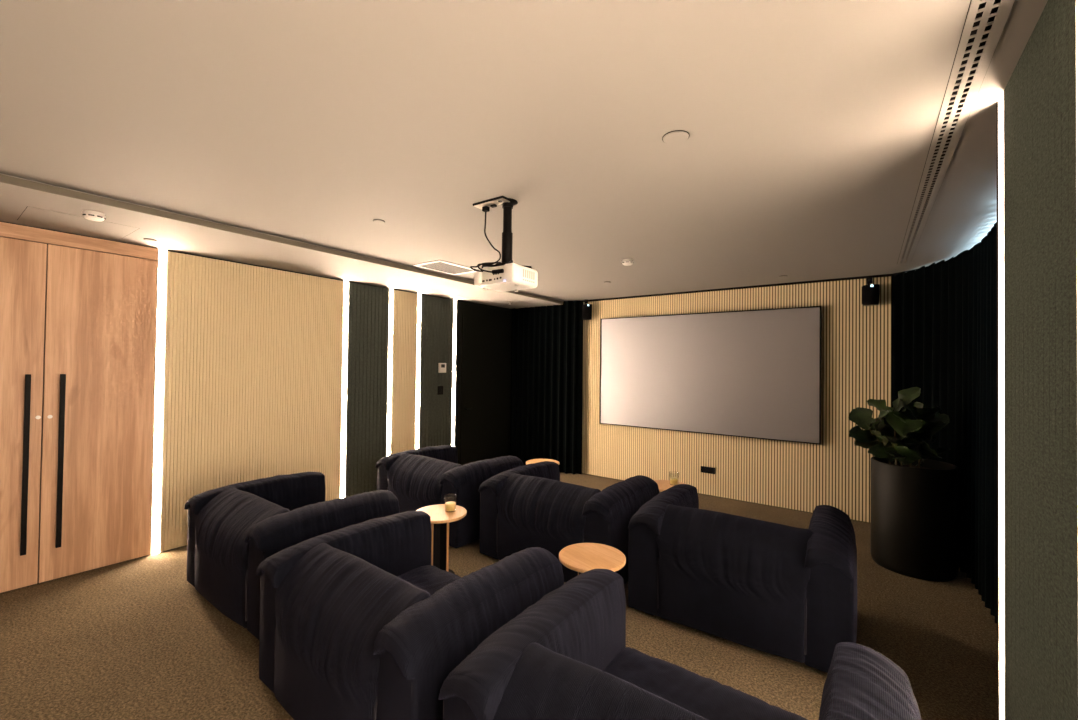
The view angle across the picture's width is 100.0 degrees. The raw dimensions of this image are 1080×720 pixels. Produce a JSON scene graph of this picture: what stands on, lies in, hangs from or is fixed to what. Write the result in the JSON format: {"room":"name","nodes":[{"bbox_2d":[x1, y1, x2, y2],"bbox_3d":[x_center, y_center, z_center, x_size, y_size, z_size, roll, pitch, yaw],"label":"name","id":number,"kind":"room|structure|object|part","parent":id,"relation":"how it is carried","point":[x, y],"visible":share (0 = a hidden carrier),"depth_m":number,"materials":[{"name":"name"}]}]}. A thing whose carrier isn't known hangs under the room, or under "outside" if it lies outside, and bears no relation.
{"room":"home theater","nodes":[
{"label":"home theater","id":0,"kind":"room"},
{"bbox_2d":[0,221,513,592],"bbox_3d":[-3.007,0.338,4.580,0.288,2.700,8.718,0,-1,36],"label":"wall","id":1,"kind":"structure","parent":0,"point":[466,307],"depth_m":7.11,"materials":[{"name":"black paint"}]},
{"bbox_2d":[0,237,46,592],"bbox_3d":[-3.867,0.386,3.086,0.090,2.516,0.652,0,-1,36],"label":"door","id":2,"kind":"structure","parent":1,"relation":"in","point":[22,263],"depth_m":3.26,"materials":[{"name":"brown wood"}]},
{"bbox_3d":[-3.718,0.751,3.274,0.066,1.296,0.028,0,-1,36],"label":"handle","id":3,"kind":"part","parent":2,"relation":"part of","materials":[{"name":"black metal"}]},
{"bbox_2d":[0,222,157,260],"bbox_3d":[-3.874,-0.928,3.128,0.024,0.100,1.942,0,-1,36],"label":"trim","id":4,"kind":"structure","parent":1,"relation":"attached to","point":[8,230],"depth_m":3.50,"materials":[{"name":"brown wood"}]},
{"bbox_2d":[38,244,156,582],"bbox_3d":[-3.484,0.398,3.616,0.090,2.516,0.644,0,-1,36],"label":"door","id":5,"kind":"structure","parent":1,"relation":"in","point":[97,462],"depth_m":3.60,"materials":[{"name":"brown wood"}]},
{"bbox_3d":[-3.615,0.754,3.415,0.066,1.296,0.028,0,-1,36],"label":"handle","id":6,"kind":"part","parent":5,"relation":"part of","materials":[{"name":"black metal"}]},
{"bbox_2d":[150,248,167,554],"bbox_3d":[-3.300,0.353,3.925,0.021,2.635,0.064,0,-1,36],"label":"led strip","id":7,"kind":"object","parent":1,"relation":"attached to","point":[162,254],"visible":1,"depth_m":3.93,"materials":[{"name":"white plastic"}]},
{"bbox_2d":[160,251,343,551],"bbox_3d":[-2.799,0.370,4.620,0.022,2.617,1.648,0,-1,36],"label":"wall panel","id":8,"kind":"object","parent":1,"relation":"attached to","point":[254,354],"visible":0.77,"depth_m":4.46,"materials":[{"name":"beige wood"}]},
{"bbox_2d":[340,280,348,497],"bbox_3d":[-2.297,0.386,5.314,0.021,2.635,0.064,0,-1,36],"label":"led strip","id":9,"kind":"object","parent":1,"relation":"attached to","point":[346,283],"visible":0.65,"depth_m":5.32,"materials":[{"name":"white plastic"}]},
{"bbox_2d":[345,282,388,496],"bbox_3d":[-2.116,0.392,5.567,0.022,2.617,0.556,0,-1,36],"label":"wall panel","id":10,"kind":"object","parent":1,"relation":"attached to","point":[368,321],"visible":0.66,"depth_m":5.53,"materials":[{"name":"grey fabric"}]},
{"bbox_2d":[387,288,393,455],"bbox_3d":[-1.933,0.397,5.819,0.021,2.635,0.064,0,-1,36],"label":"led strip","id":11,"kind":"object","parent":1,"relation":"attached to","point":[391,291],"visible":0.65,"depth_m":5.83,"materials":[{"name":"white plastic"}]},
{"bbox_2d":[391,290,417,453],"bbox_3d":[-1.801,0.403,6.002,0.022,2.617,0.386,0,-1,36],"label":"wall panel","id":12,"kind":"object","parent":1,"relation":"attached to","point":[405,308],"visible":0.65,"depth_m":6.00,"materials":[{"name":"beige wood"}]},
{"bbox_2d":[415,293,421,448],"bbox_3d":[-1.669,0.406,6.185,0.021,2.635,0.064,0,-1,36],"label":"led strip","id":13,"kind":"object","parent":1,"relation":"attached to","point":[419,294],"visible":0.65,"depth_m":6.20,"materials":[{"name":"white plastic"}]},
{"bbox_2d":[419,295,453,447],"bbox_3d":[-1.476,0.413,6.453,0.022,2.617,0.594,0,-1,36],"label":"wall panel","id":14,"kind":"object","parent":1,"relation":"attached to","point":[435,428],"visible":0.66,"depth_m":6.43,"materials":[{"name":"grey fabric"}]},
{"bbox_2d":[437,386,442,394],"bbox_3d":[-1.426,0.435,6.493,0.013,0.124,0.104,0,-1,36],"label":"light switch","id":15,"kind":"object","parent":14,"relation":"attached to","point":[440,388],"visible":1,"depth_m":6.48,"materials":[{"name":"black plastic"}]},
{"bbox_2d":[438,363,445,372],"bbox_3d":[-1.403,0.112,6.514,0.023,0.140,0.132,0,-1,36],"label":"thermostat","id":16,"kind":"object","parent":14,"relation":"attached to","point":[441,366],"visible":1,"depth_m":6.50,"materials":[{"name":"white plastic"}]},
{"bbox_2d":[451,299,456,445],"bbox_3d":[-1.282,0.418,6.720,0.021,2.635,0.064,0,-1,36],"label":"led strip","id":17,"kind":"object","parent":1,"relation":"attached to","point":[455,301],"visible":0.65,"depth_m":6.73,"materials":[{"name":"white plastic"}]},
{"bbox_2d":[452,299,455,445],"bbox_3d":[-1.287,0.418,6.723,0.006,2.635,0.038,0,-1,36],"label":"diffuser","id":18,"kind":"object","parent":17,"relation":"attached to","point":[454,314],"depth_m":6.73,"materials":[{"name":"white plastic"}]},
{"bbox_2d":[460,313,501,465],"bbox_3d":[-0.896,0.521,7.197,0.071,2.440,0.920,0,-1,36],"label":"door","id":19,"kind":"structure","parent":1,"relation":"in","point":[481,362],"depth_m":7.18,"materials":[{"name":"black paint"}]},
{"bbox_2d":[0,173,559,308],"bbox_3d":[-2.611,-0.986,4.121,1.262,0.055,8.388,0,-1,36],"label":"ceiling","id":20,"kind":"structure","parent":0,"point":[173,235],"depth_m":3.93,"materials":[{"name":"grey paint"}]},
{"bbox_2d":[17,206,139,238],"bbox_3d":[-3.321,-0.979,3.272,0.499,0.001,0.554,0,-1,36],"label":"access hatch","id":21,"kind":"object","parent":20,"relation":"attached to","point":[30,214],"visible":0.93,"depth_m":3.25,"materials":[{"name":"white paint"}]},
{"bbox_2d":[82,210,105,221],"bbox_3d":[-2.965,-0.955,3.014,0.115,0.047,0.115,0,-1,36],"label":"smoke detector","id":22,"kind":"object","parent":20,"relation":"attached to","point":[88,214],"visible":1,"depth_m":2.98,"materials":[{"name":"white plastic"}]},
{"bbox_2d":[144,238,156,241],"bbox_3d":[-3.150,-0.968,3.662,0.082,0.009,0.082,0,-1,36],"label":"sprinkler cover","id":23,"kind":"object","parent":20,"relation":"attached to","point":[145,239],"visible":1,"depth_m":3.65,"materials":[{"name":"grey paint"}]},
{"bbox_2d":[0,472,996,719],"bbox_3d":[-0.554,1.744,2.776,6.382,0.100,8.718,0,-1,36],"label":"floor","id":24,"kind":"structure","parent":0,"point":[133,639],"depth_m":2.68,"materials":[{"name":"carpet"}]},
{"bbox_2d":[184,472,399,639],"bbox_3d":[-1.845,1.320,3.350,1.308,0.731,1.008,0,-1,36],"label":"armchair","id":25,"kind":"object","parent":24,"relation":"on","point":[232,529],"visible":0.69,"depth_m":2.98,"materials":[{"name":"black fabric"}]},
{"bbox_2d":[194,488,289,628],"bbox_3d":[-2.042,1.300,3.073,0.889,0.696,0.328,0,-1,36],"label":"cushion","id":26,"kind":"object","parent":25,"relation":"on","point":[224,518],"depth_m":2.94,"materials":[{"name":"black fabric"}]},
{"bbox_3d":[-2.256,1.303,3.665,0.272,0.698,0.978,0,-1,36],"label":"armrest","id":27,"kind":"part","parent":25,"relation":"part of","materials":[{"name":"black fabric"}]},
{"bbox_3d":[-1.417,1.306,3.059,0.274,0.696,0.979,0,-1,36],"label":"armrest","id":28,"kind":"part","parent":25,"relation":"part of","materials":[{"name":"black fabric"}]},
{"bbox_2d":[256,511,563,719],"bbox_3d":[-0.675,1.320,2.307,1.308,0.731,1.008,0,-1,37],"label":"armchair","id":29,"kind":"object","parent":24,"relation":"on","point":[358,622],"visible":0.88,"depth_m":1.94,"materials":[{"name":"black fabric"}]},
{"bbox_3d":[-1.079,1.304,2.631,0.272,0.698,0.978,0,-1,37],"label":"armrest","id":30,"kind":"part","parent":29,"relation":"part of","materials":[{"name":"black fabric"}]},
{"bbox_2d":[274,543,430,719],"bbox_3d":[-0.877,1.300,2.035,0.889,0.696,0.328,0,-1,37],"label":"cushion","id":31,"kind":"object","parent":29,"relation":"on","point":[334,608],"depth_m":1.93,"materials":[{"name":"black fabric"}]},
{"bbox_2d":[397,565,461,594],"bbox_3d":[-0.600,1.394,2.407,0.841,0.252,0.753,0,-1,37],"label":"seat cushion","id":32,"kind":"object","parent":29,"relation":"on","point":[429,578],"depth_m":2.68,"materials":[{"name":"black fabric"}]},
{"bbox_3d":[-0.253,1.306,2.008,0.274,0.696,0.979,0,-1,37],"label":"armrest","id":33,"kind":"part","parent":29,"relation":"part of","materials":[{"name":"black fabric"}]},
{"bbox_2d":[416,504,466,573],"bbox_3d":[-0.791,1.452,3.582,0.410,0.500,0.410,1,-1,-11],"label":"side table","id":34,"kind":"object","parent":24,"relation":"on","point":[440,519],"visible":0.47,"depth_m":3.54,"materials":[{"name":"brown wood"}]},
{"bbox_3d":[-0.791,1.461,3.582,0.022,0.474,0.164,0,-1,33],"label":"leg panel","id":35,"kind":"part","parent":34,"relation":"part of","materials":[{"name":"black"}]},
{"bbox_3d":[-0.791,1.461,3.582,0.164,0.474,0.022,0,-1,33],"label":"leg panel","id":36,"kind":"part","parent":34,"relation":"part of","materials":[{"name":"black"}]},
{"bbox_2d":[444,494,456,511],"bbox_3d":[-0.713,1.142,3.615,0.098,0.122,0.098,0,-1,36],"label":"candle","id":37,"kind":"object","parent":34,"relation":"on","point":[450,506],"visible":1,"depth_m":3.59,"materials":[{"name":"yellow"}]},
{"bbox_2d":[375,445,523,547],"bbox_3d":[-0.957,1.351,4.749,1.308,0.731,1.008,0,-1,38],"label":"armchair","id":38,"kind":"object","parent":24,"relation":"on","point":[419,478],"visible":0.57,"depth_m":4.31,"materials":[{"name":"black fabric"}]},
{"bbox_3d":[-1.357,1.334,5.078,0.272,0.698,0.978,0,-1,38],"label":"armrest","id":39,"kind":"part","parent":38,"relation":"part of","materials":[{"name":"black fabric"}]},
{"bbox_2d":[387,453,461,512],"bbox_3d":[-1.164,1.330,4.480,0.889,0.696,0.328,0,-1,38],"label":"backrest","id":40,"kind":"object","parent":38,"relation":"on","point":[417,482],"depth_m":4.38,"materials":[{"name":"black fabric"}]},
{"bbox_3d":[-0.540,1.336,4.444,0.274,0.696,0.979,0,-1,38],"label":"armrest","id":41,"kind":"part","parent":38,"relation":"part of","materials":[{"name":"black fabric"}]},
{"bbox_2d":[526,459,559,464],"bbox_3d":[0.029,1.489,5.495,0.410,0.500,0.410,1,-1,-4],"label":"side table","id":42,"kind":"object","parent":24,"relation":"on","point":[532,460],"visible":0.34,"depth_m":5.55,"materials":[{"name":"brown wood"}]},
{"bbox_2d":[478,461,658,583],"bbox_3d":[0.244,1.355,3.920,1.308,0.731,1.008,0,-1,36],"label":"armchair","id":43,"kind":"object","parent":24,"relation":"on","point":[526,506],"visible":0.75,"depth_m":3.56,"materials":[{"name":"black fabric"}]},
{"bbox_3d":[-0.168,1.337,4.234,0.272,0.698,0.978,0,-1,36],"label":"armrest","id":44,"kind":"part","parent":43,"relation":"part of","materials":[{"name":"black fabric"}]},
{"bbox_2d":[496,473,600,582],"bbox_3d":[0.047,1.334,3.643,0.889,0.696,0.328,0,-1,36],"label":"cushion","id":45,"kind":"object","parent":43,"relation":"on","point":[551,515],"depth_m":3.55,"materials":[{"name":"black fabric"}]},
{"bbox_3d":[0.671,1.340,3.629,0.274,0.696,0.979,0,-1,36],"label":"armrest","id":46,"kind":"part","parent":43,"relation":"part of","materials":[{"name":"black fabric"}]},
{"bbox_2d":[559,543,625,574],"bbox_3d":[0.318,1.455,2.790,0.410,0.500,0.410,1,-1,-39],"label":"side table","id":47,"kind":"object","parent":24,"relation":"on","point":[580,557],"visible":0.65,"depth_m":2.76,"materials":[{"name":"brown wood"}]},
{"bbox_2d":[654,480,685,491],"bbox_3d":[1.272,1.491,4.500,0.410,0.500,0.410,0,-1,16],"label":"side table","id":48,"kind":"object","parent":24,"relation":"on","point":[663,485],"visible":0.23,"depth_m":4.52,"materials":[{"name":"brown wood"}]},
{"bbox_2d":[669,471,678,484],"bbox_3d":[1.337,1.181,4.521,0.098,0.122,0.098,0,-1,36],"label":"drinking glass","id":49,"kind":"object","parent":48,"relation":"on","point":[673,480],"visible":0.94,"depth_m":4.50,"materials":[{"name":"yellow"}]},
{"bbox_2d":[438,569,920,719],"bbox_3d":[0.444,1.323,1.481,1.308,0.731,1.008,0,-1,36],"label":"armchair","id":50,"kind":"object","parent":24,"relation":"on","point":[566,656],"visible":1,"depth_m":1.47,"materials":[{"name":"black fabric"}]},
{"bbox_3d":[0.033,1.306,1.796,0.272,0.698,0.978,0,-1,36],"label":"armrest","id":51,"kind":"part","parent":50,"relation":"part of","materials":[{"name":"black fabric"}]},
{"bbox_2d":[494,642,707,719],"bbox_3d":[0.247,1.302,1.204,0.889,0.696,0.328,0,-1,36],"label":"cushion","id":52,"kind":"object","parent":50,"relation":"on","point":[533,681],"depth_m":1.36,"materials":[{"name":"black fabric"}]},
{"bbox_2d":[604,647,807,719],"bbox_3d":[0.516,1.397,1.583,0.841,0.252,0.753,0,-1,36],"label":"seat cushion","id":53,"kind":"object","parent":50,"relation":"on","point":[707,698],"depth_m":1.76,"materials":[{"name":"black fabric"}]},
{"bbox_3d":[0.872,1.308,1.191,0.274,0.696,0.979,0,-1,36],"label":"armrest","id":54,"kind":"part","parent":50,"relation":"part of","materials":[{"name":"black fabric"}]},
{"bbox_2d":[628,484,856,672],"bbox_3d":[1.367,1.357,3.090,1.308,0.731,1.008,0,-1,34],"label":"armchair","id":55,"kind":"object","parent":24,"relation":"on","point":[785,591],"visible":0.98,"depth_m":2.67,"materials":[{"name":"black fabric"}]},
{"bbox_3d":[0.946,1.340,3.392,0.272,0.698,0.978,0,-1,34],"label":"armrest","id":56,"kind":"part","parent":55,"relation":"part of","materials":[{"name":"black fabric"}]},
{"bbox_2d":[656,504,812,662],"bbox_3d":[1.179,1.337,2.808,0.889,0.696,0.328,0,-1,34],"label":"cushion","id":57,"kind":"object","parent":55,"relation":"on","point":[748,582],"depth_m":2.68,"materials":[{"name":"black fabric"}]},
{"bbox_3d":[1.803,1.343,2.813,0.274,0.696,0.979,0,-1,34],"label":"armrest","id":58,"kind":"part","parent":55,"relation":"part of","materials":[{"name":"black fabric"}]},
{"bbox_2d":[848,387,957,581],"bbox_3d":[3.105,0.990,3.906,0.740,1.531,0.592,0,-1,36],"label":"potted plant","id":59,"kind":"object","parent":24,"relation":"on","point":[914,499],"visible":1,"depth_m":3.72,"materials":[{"name":"black"}]},
{"bbox_3d":[3.046,0.696,3.870,0.386,0.493,0.211,0,-1,36],"label":"stem","id":60,"kind":"part","parent":59,"relation":"part of","materials":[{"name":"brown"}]},
{"bbox_2d":[0,0,1047,300],"bbox_3d":[-0.519,-1.066,2.816,6.382,0.120,8.718,0,-1,36],"label":"ceiling","id":61,"kind":"structure","parent":0,"point":[810,125],"depth_m":1.95,"materials":[{"name":"grey paint"}]},
{"bbox_2d":[0,174,562,303],"bbox_3d":[-2.095,-0.979,3.748,0.012,0.042,8.388,0,-1,36],"label":"trim","id":62,"kind":"structure","parent":61,"relation":"attached to","point":[6,179],"depth_m":3.29,"materials":[{"name":"grey paint"}]},
{"bbox_2d":[373,219,384,223],"bbox_3d":[-1.167,-1.003,3.285,0.082,0.009,0.082,0,-1,36],"label":"sprinkler cover","id":63,"kind":"object","parent":61,"relation":"attached to","point":[378,221],"visible":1,"depth_m":3.27,"materials":[{"name":"grey paint"}]},
{"bbox_2d":[413,260,476,274],"bbox_3d":[-0.987,-0.979,4.834,0.422,0.008,0.592,0,-1,36],"label":"ceiling vent","id":64,"kind":"object","parent":61,"relation":"in","point":[438,265],"visible":0.95,"depth_m":4.79,"materials":[{"name":"white plastic"}]},
{"bbox_2d":[473,196,509,211],"bbox_3d":[-0.306,-0.980,2.870,0.256,0.045,0.084,0,-1,36],"label":"outlet","id":65,"kind":"object","parent":61,"relation":"attached to","point":[485,205],"visible":1,"depth_m":2.86,"materials":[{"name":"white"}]},
{"bbox_2d":[477,211,503,273],"bbox_3d":[-0.298,-0.740,2.795,0.248,0.448,0.156,0,-1,36],"label":"power cable","id":66,"kind":"object","parent":65,"relation":"hanging from","point":[496,271],"visible":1,"depth_m":2.82,"materials":[{"name":"black plastic"}]},
{"bbox_2d":[482,198,531,268],"bbox_3d":[-0.207,-0.788,2.863,0.254,0.426,0.204,0,-1,36],"label":"mount","id":67,"kind":"object","parent":61,"relation":"attached to","point":[507,235],"visible":0.78,"depth_m":2.84,"materials":[{"name":"black metal"}]},
{"bbox_2d":[474,263,537,291],"bbox_3d":[-0.206,-0.510,2.866,0.321,0.128,0.288,0,-1,36],"label":"projector","id":68,"kind":"object","parent":67,"relation":"hanging from","point":[516,277],"visible":0.98,"depth_m":2.77,"materials":[{"name":"white plastic"}]},
{"bbox_2d":[470,262,500,271],"bbox_3d":[-0.336,-0.582,2.827,0.196,0.082,0.054,1,-1,-28],"label":"cable","id":69,"kind":"object","parent":68,"relation":"attached to","point":[471,267],"visible":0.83,"depth_m":2.81,"materials":[{"name":"black plastic"}]},
{"bbox_3d":[-0.286,-0.515,2.776,0.200,0.090,0.018,0,-1,36],"label":"port panel","id":70,"kind":"part","parent":68,"relation":"part of","materials":[{"name":"white plastic"}]},
{"bbox_2d":[523,269,534,282],"bbox_3d":[-0.070,-0.515,2.786,0.005,0.068,0.116,0,-1,36],"label":"vent","id":71,"kind":"object","parent":68,"relation":"attached to","point":[528,274],"depth_m":2.79,"materials":[{"name":"beige plastic"}]},
{"bbox_2d":[510,300,582,473],"bbox_3d":[0.052,0.412,7.298,1.382,2.680,0.132,0,-1,33],"label":"curtain","id":72,"kind":"object","parent":61,"relation":"hanging from","point":[547,341],"visible":0.91,"depth_m":7.23,"materials":[{"name":"black fabric"}]},
{"bbox_2d":[582,300,591,319],"bbox_3d":[0.725,-0.782,6.933,0.145,0.330,0.156,0,-1,16],"label":"wall speaker","id":73,"kind":"object","parent":61,"relation":"attached to","point":[587,308],"visible":0.98,"depth_m":6.87,"materials":[{"name":"black plastic"}]},
{"bbox_2d":[582,305,590,318],"bbox_3d":[0.709,-0.733,6.879,0.138,0.202,0.036,1,-1,16],"label":"grille","id":74,"kind":"object","parent":73,"relation":"attached to","point":[586,309],"depth_m":6.87,"materials":[{"name":"black"}]},
{"bbox_2d":[622,259,633,265],"bbox_3d":[0.847,-0.943,4.382,0.115,0.047,0.115,0,-1,36],"label":"smoke detector","id":75,"kind":"object","parent":61,"relation":"attached to","point":[627,262],"visible":1,"depth_m":4.34,"materials":[{"name":"white plastic"}]},
{"bbox_2d":[662,130,689,143],"bbox_3d":[0.610,-0.999,2.037,0.118,0.007,0.118,0,-1,36],"label":"ceiling speaker","id":76,"kind":"object","parent":61,"relation":"attached to","point":[677,136],"visible":1,"depth_m":2.03,"materials":[{"name":"grey paint"}]},
{"bbox_2d":[897,0,1014,264],"bbox_3d":[1.267,-1.033,1.268,0.100,0.064,7.700,0,-1,36],"label":"ceiling vent","id":77,"kind":"object","parent":61,"relation":"in","point":[986,20],"visible":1,"depth_m":1.72,"materials":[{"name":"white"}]},
{"bbox_3d":[2.929,-0.947,3.177,0.593,0.010,3.625,0,-1,36],"label":"track","id":78,"kind":"object","parent":61,"relation":"attached to","visible":0},
{"bbox_2d":[891,222,996,622],"bbox_3d":[3.037,0.395,3.129,0.397,2.696,3.643,0,-1,28],"label":"curtain","id":79,"kind":"object","parent":78,"relation":"hanging from","point":[944,313],"visible":0.37,"depth_m":3.77,"materials":[{"name":"black fabric"}]},
{"bbox_2d":[514,276,890,522],"bbox_3d":[1.956,0.424,6.248,6.382,2.700,0.201,0,-1,36],"label":"wall","id":80,"kind":"structure","parent":0,"point":[641,306],"depth_m":5.44,"materials":[{"name":"beige wood"}]},
{"bbox_2d":[701,466,714,473],"bbox_3d":[2.192,1.439,5.921,0.184,0.082,0.012,0,-1,36],"label":"wall socket","id":81,"kind":"object","parent":80,"relation":"attached to","point":[710,470],"visible":1,"depth_m":5.92,"materials":[{"name":"black plastic"}]},
{"bbox_2d":[600,306,821,444],"bbox_3d":[2.068,0.170,6.008,2.824,1.580,0.064,0,-1,36],"label":"projection screen","id":82,"kind":"object","parent":80,"relation":"attached to","point":[756,374],"visible":1,"depth_m":5.82,"materials":[{"name":"grey fabric"}]},
{"bbox_2d":[582,273,899,301],"bbox_3d":[1.998,-0.915,6.131,5.982,0.024,0.017,0,-1,36],"label":"trim","id":83,"kind":"structure","parent":80,"relation":"attached to","point":[883,275],"depth_m":5.65,"materials":[{"name":"black"}]},
{"bbox_2d":[862,277,879,305],"bbox_3d":[3.565,-0.748,4.881,0.156,0.315,0.160,1,-1,-40],"label":"wall speaker","id":84,"kind":"object","parent":80,"relation":"attached to","point":[870,293],"visible":1,"depth_m":4.83,"materials":[{"name":"black plastic"}]},
{"bbox_3d":[3.601,-0.869,4.952,0.015,0.070,0.050,1,-1,-40],"label":"wall plate","id":85,"kind":"part","parent":84,"relation":"part of","materials":[{"name":"black"}]},
{"bbox_2d":[862,285,878,303],"bbox_3d":[3.523,-0.699,4.845,0.036,0.189,0.151,1,-1,-40],"label":"grille","id":86,"kind":"object","parent":84,"relation":"attached to","point":[870,293],"depth_m":4.82,"materials":[{"name":"black fabric"}]},
{"bbox_2d":[870,456,957,581],"bbox_3d":[3.172,1.314,3.860,0.576,0.885,0.576,0,-1,36],"label":"planter","id":87,"kind":"object","parent":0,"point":[914,504],"depth_m":3.64,"materials":[{"name":"black"}]},
{"bbox_3d":[0.646,0.314,-0.446,0.670,2.700,4.845,0,-1,36],"label":"wall","id":88,"kind":"structure","parent":0,"visible":0},
{"bbox_2d":[996,103,998,719],"bbox_3d":[1.766,0.359,1.717,0.044,2.698,0.030,0,-1,36],"label":"trim","id":89,"kind":"structure","parent":88,"relation":"attached to","point":[997,103],"depth_m":1.73,"materials":[{"name":"black"}]},
{"bbox_2d":[998,91,1004,719],"bbox_3d":[1.725,0.356,1.675,0.028,2.694,0.083,0,-1,36],"label":"led strip","id":90,"kind":"object","parent":88,"relation":"attached to","point":[1000,103],"visible":0.23,"depth_m":1.71,"materials":[{"name":"white plastic"}]},
{"bbox_2d":[1004,0,1078,719],"bbox_3d":[1.500,0.350,1.349,0.044,2.692,0.709,0,-1,36],"label":"wall panel","id":91,"kind":"object","parent":88,"relation":"attached to","point":[1041,436],"visible":1,"depth_m":1.30,"materials":[{"name":"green fabric"}]},
{"bbox_2d":[1076,0,1079,719],"bbox_3d":[1.261,0.341,1.032,0.028,2.694,0.083,0,-1,36],"label":"led strip","id":92,"kind":"object","parent":88,"relation":"attached to","point":[1077,1],"visible":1,"depth_m":1.08,"materials":[{"name":"white plastic"}]}
]}

